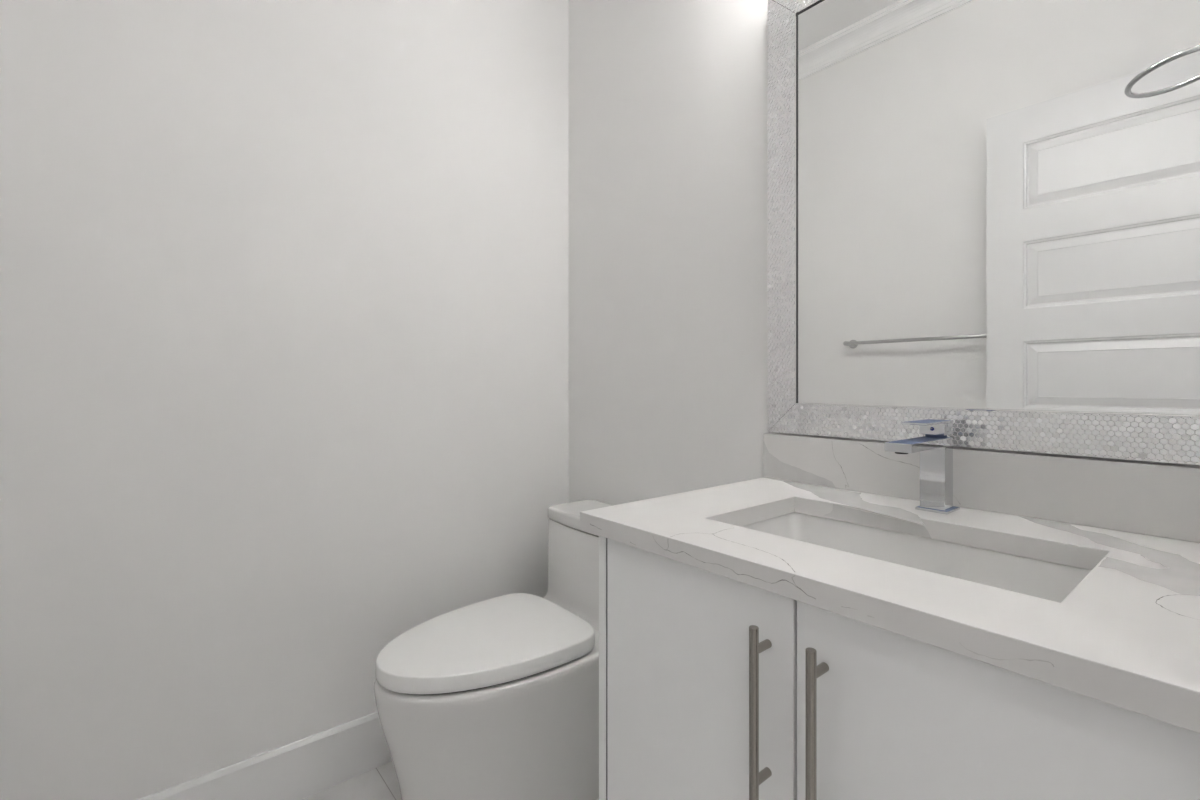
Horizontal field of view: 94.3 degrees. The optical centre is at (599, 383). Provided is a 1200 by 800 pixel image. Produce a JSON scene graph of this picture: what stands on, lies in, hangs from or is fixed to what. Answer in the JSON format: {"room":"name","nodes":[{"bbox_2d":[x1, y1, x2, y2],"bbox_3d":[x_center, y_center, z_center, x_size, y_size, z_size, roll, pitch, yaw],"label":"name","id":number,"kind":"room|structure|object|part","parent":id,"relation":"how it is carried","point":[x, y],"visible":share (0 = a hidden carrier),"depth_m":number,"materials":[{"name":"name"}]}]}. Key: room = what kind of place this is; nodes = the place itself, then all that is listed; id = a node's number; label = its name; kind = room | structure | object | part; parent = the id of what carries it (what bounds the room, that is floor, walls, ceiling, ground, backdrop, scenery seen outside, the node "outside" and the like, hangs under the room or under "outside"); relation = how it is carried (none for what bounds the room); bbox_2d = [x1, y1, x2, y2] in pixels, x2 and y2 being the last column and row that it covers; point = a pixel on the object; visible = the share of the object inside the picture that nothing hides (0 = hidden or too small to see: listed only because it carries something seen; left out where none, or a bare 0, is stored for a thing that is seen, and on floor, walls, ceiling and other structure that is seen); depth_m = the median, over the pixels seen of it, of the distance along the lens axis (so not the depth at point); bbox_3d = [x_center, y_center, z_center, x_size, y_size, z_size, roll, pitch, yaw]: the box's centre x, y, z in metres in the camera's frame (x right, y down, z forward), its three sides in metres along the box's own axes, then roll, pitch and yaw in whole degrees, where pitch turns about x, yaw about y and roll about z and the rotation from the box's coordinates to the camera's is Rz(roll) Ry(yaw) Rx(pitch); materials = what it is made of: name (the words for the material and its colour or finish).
{"room":"bathroom","nodes":[
{"label":"bathroom","id":0,"kind":"room"},
{"bbox_2d":[0,0,567,799],"bbox_3d":[-0.711,-0.294,1.514,1.702,2.672,0.120,0,0,-40],"label":"wall","id":1,"kind":"structure","parent":0,"point":[283,284],"depth_m":1.33,"materials":[{"name":"white paint"}]},
{"bbox_2d":[138,712,391,799],"bbox_3d":[-0.668,0.970,1.464,1.462,0.144,0.012,0,0,-40],"label":"baseboard","id":2,"kind":"structure","parent":1,"relation":"attached to","point":[301,769],"depth_m":1.39,"materials":[{"name":"white paint"}]},
{"bbox_2d":[302,761,598,799],"bbox_3d":[0.241,1.082,0.336,3.240,0.080,3.149,0,0,-40],"label":"floor","id":3,"kind":"structure","parent":0,"point":[381,782],"depth_m":1.43,"materials":[{"name":"tile"}]},
{"bbox_2d":[374,500,613,799],"bbox_3d":[-0.196,0.708,1.427,0.738,0.667,0.385,0,0,-40],"label":"toilet","id":4,"kind":"object","parent":3,"relation":"on","point":[497,698],"visible":0.71,"depth_m":1.26,"materials":[{"name":"white ceramic"}]},
{"bbox_3d":[-0.287,0.627,1.351,0.494,0.038,0.376,0,0,-40],"label":"seat lid","id":5,"kind":"part","parent":4,"relation":"part of","materials":[{"name":"white plastic"}]},
{"bbox_3d":[-0.198,0.847,1.426,0.732,0.389,0.385,0,0,-40],"label":"bowl","id":6,"kind":"part","parent":4,"relation":"part of","materials":[{"name":"white ceramic"}]},
{"bbox_3d":[0.008,0.533,1.596,0.204,0.240,0.380,0,0,-40],"label":"tank","id":7,"kind":"part","parent":4,"relation":"part of","materials":[{"name":"white ceramic"}]},
{"bbox_3d":[0.016,0.392,1.603,0.186,0.034,0.377,0,0,-40],"label":"tank lid","id":8,"kind":"part","parent":4,"relation":"part of","materials":[{"name":"white ceramic"}]},
{"bbox_2d":[599,536,1199,799],"bbox_3d":[0.429,0.648,0.829,0.581,0.788,0.738,0,0,-40],"label":"vanity cabinet","id":9,"kind":"object","parent":3,"relation":"on","point":[712,686],"visible":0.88,"depth_m":0.64,"materials":[{"name":"white wood"}]},
{"bbox_3d":[0.129,0.597,0.806,0.019,0.682,0.345,0,0,-40],"label":"door","id":10,"kind":"part","parent":9,"relation":"part of","materials":[{"name":"white paint"}]},
{"bbox_3d":[0.196,0.404,0.683,0.036,0.216,0.012,0,0,-40],"label":"handle","id":11,"kind":"part","parent":9,"relation":"part of","materials":[{"name":"silver metal"}]},
{"bbox_3d":[0.244,0.404,0.626,0.036,0.216,0.012,0,0,-40],"label":"handle","id":12,"kind":"part","parent":9,"relation":"part of","materials":[{"name":"silver metal"}]},
{"bbox_2d":[580,478,1199,733],"bbox_3d":[0.437,0.237,0.835,0.564,0.030,0.798,0,0,-40],"label":"countertop","id":13,"kind":"structure","parent":9,"relation":"on","point":[1127,637],"depth_m":0.63,"materials":[{"name":"white stone"}]},
{"bbox_2d":[740,512,1091,602],"bbox_3d":[0.424,0.330,0.827,0.324,0.152,0.512,0,0,-40],"label":"sink","id":14,"kind":"object","parent":13,"relation":"in","point":[1042,579],"visible":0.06,"depth_m":0.90,"materials":[{"name":"white ceramic"}]},
{"bbox_2d":[885,419,959,513],"bbox_3d":[0.542,0.143,0.935,0.194,0.157,0.051,0,0,-40],"label":"faucet","id":15,"kind":"object","parent":13,"relation":"on","point":[935,448],"visible":1,"depth_m":0.95,"materials":[{"name":"silver metal"}]},
{"bbox_3d":[0.535,0.101,0.929,0.177,0.014,0.040,0,0,-40],"label":"spout","id":16,"kind":"part","parent":15,"relation":"part of","materials":[{"name":"silver metal"}]},
{"bbox_3d":[0.559,0.067,0.949,0.117,0.004,0.041,0,0,-40],"label":"lever plate","id":17,"kind":"part","parent":15,"relation":"part of","materials":[{"name":"silver metal"}]},
{"bbox_3d":[0.593,0.220,0.977,0.060,0.004,0.051,0,0,-40],"label":"plate","id":18,"kind":"part","parent":15,"relation":"part of","materials":[{"name":"silver metal"}]},
{"bbox_3d":[0.352,0.597,0.537,0.019,0.682,0.346,0,0,-40],"label":"door","id":19,"kind":"part","parent":9,"relation":"part of","materials":[{"name":"white paint"}]},
{"bbox_2d":[568,0,1199,504],"bbox_3d":[0.447,-0.294,1.359,0.120,2.672,1.599,0,0,-40],"label":"wall","id":20,"kind":"structure","parent":0,"point":[668,99],"depth_m":1.58,"materials":[{"name":"white paint"}]},
{"bbox_2d":[763,433,1199,542],"bbox_3d":[0.646,0.170,1.008,0.019,0.104,0.798,0,0,-40],"label":"backsplash","id":21,"kind":"structure","parent":20,"relation":"attached to","point":[1158,500],"depth_m":0.92,"materials":[{"name":"white stone"}]},
{"bbox_2d":[767,0,1199,464],"bbox_3d":[0.645,-0.394,1.008,0.020,1.017,0.774,0,0,-40],"label":"framed mirror","id":22,"kind":"object","parent":20,"relation":"attached to","point":[984,215],"visible":0.98,"depth_m":0.96,"materials":[{"name":"silver metal"}]},
{"bbox_3d":[0.421,-0.394,1.279,0.020,1.015,0.070,0,0,-40],"label":"frame rail","id":23,"kind":"part","parent":22,"relation":"part of","materials":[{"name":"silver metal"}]},
{"bbox_3d":[0.645,-0.866,1.009,0.020,0.072,0.771,0,0,-40],"label":"frame rail","id":24,"kind":"part","parent":22,"relation":"part of","materials":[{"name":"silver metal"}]},
{"bbox_3d":[0.645,0.081,1.009,0.020,0.067,0.771,0,0,-40],"label":"frame rail","id":25,"kind":"part","parent":22,"relation":"part of","materials":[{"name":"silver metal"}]}
]}

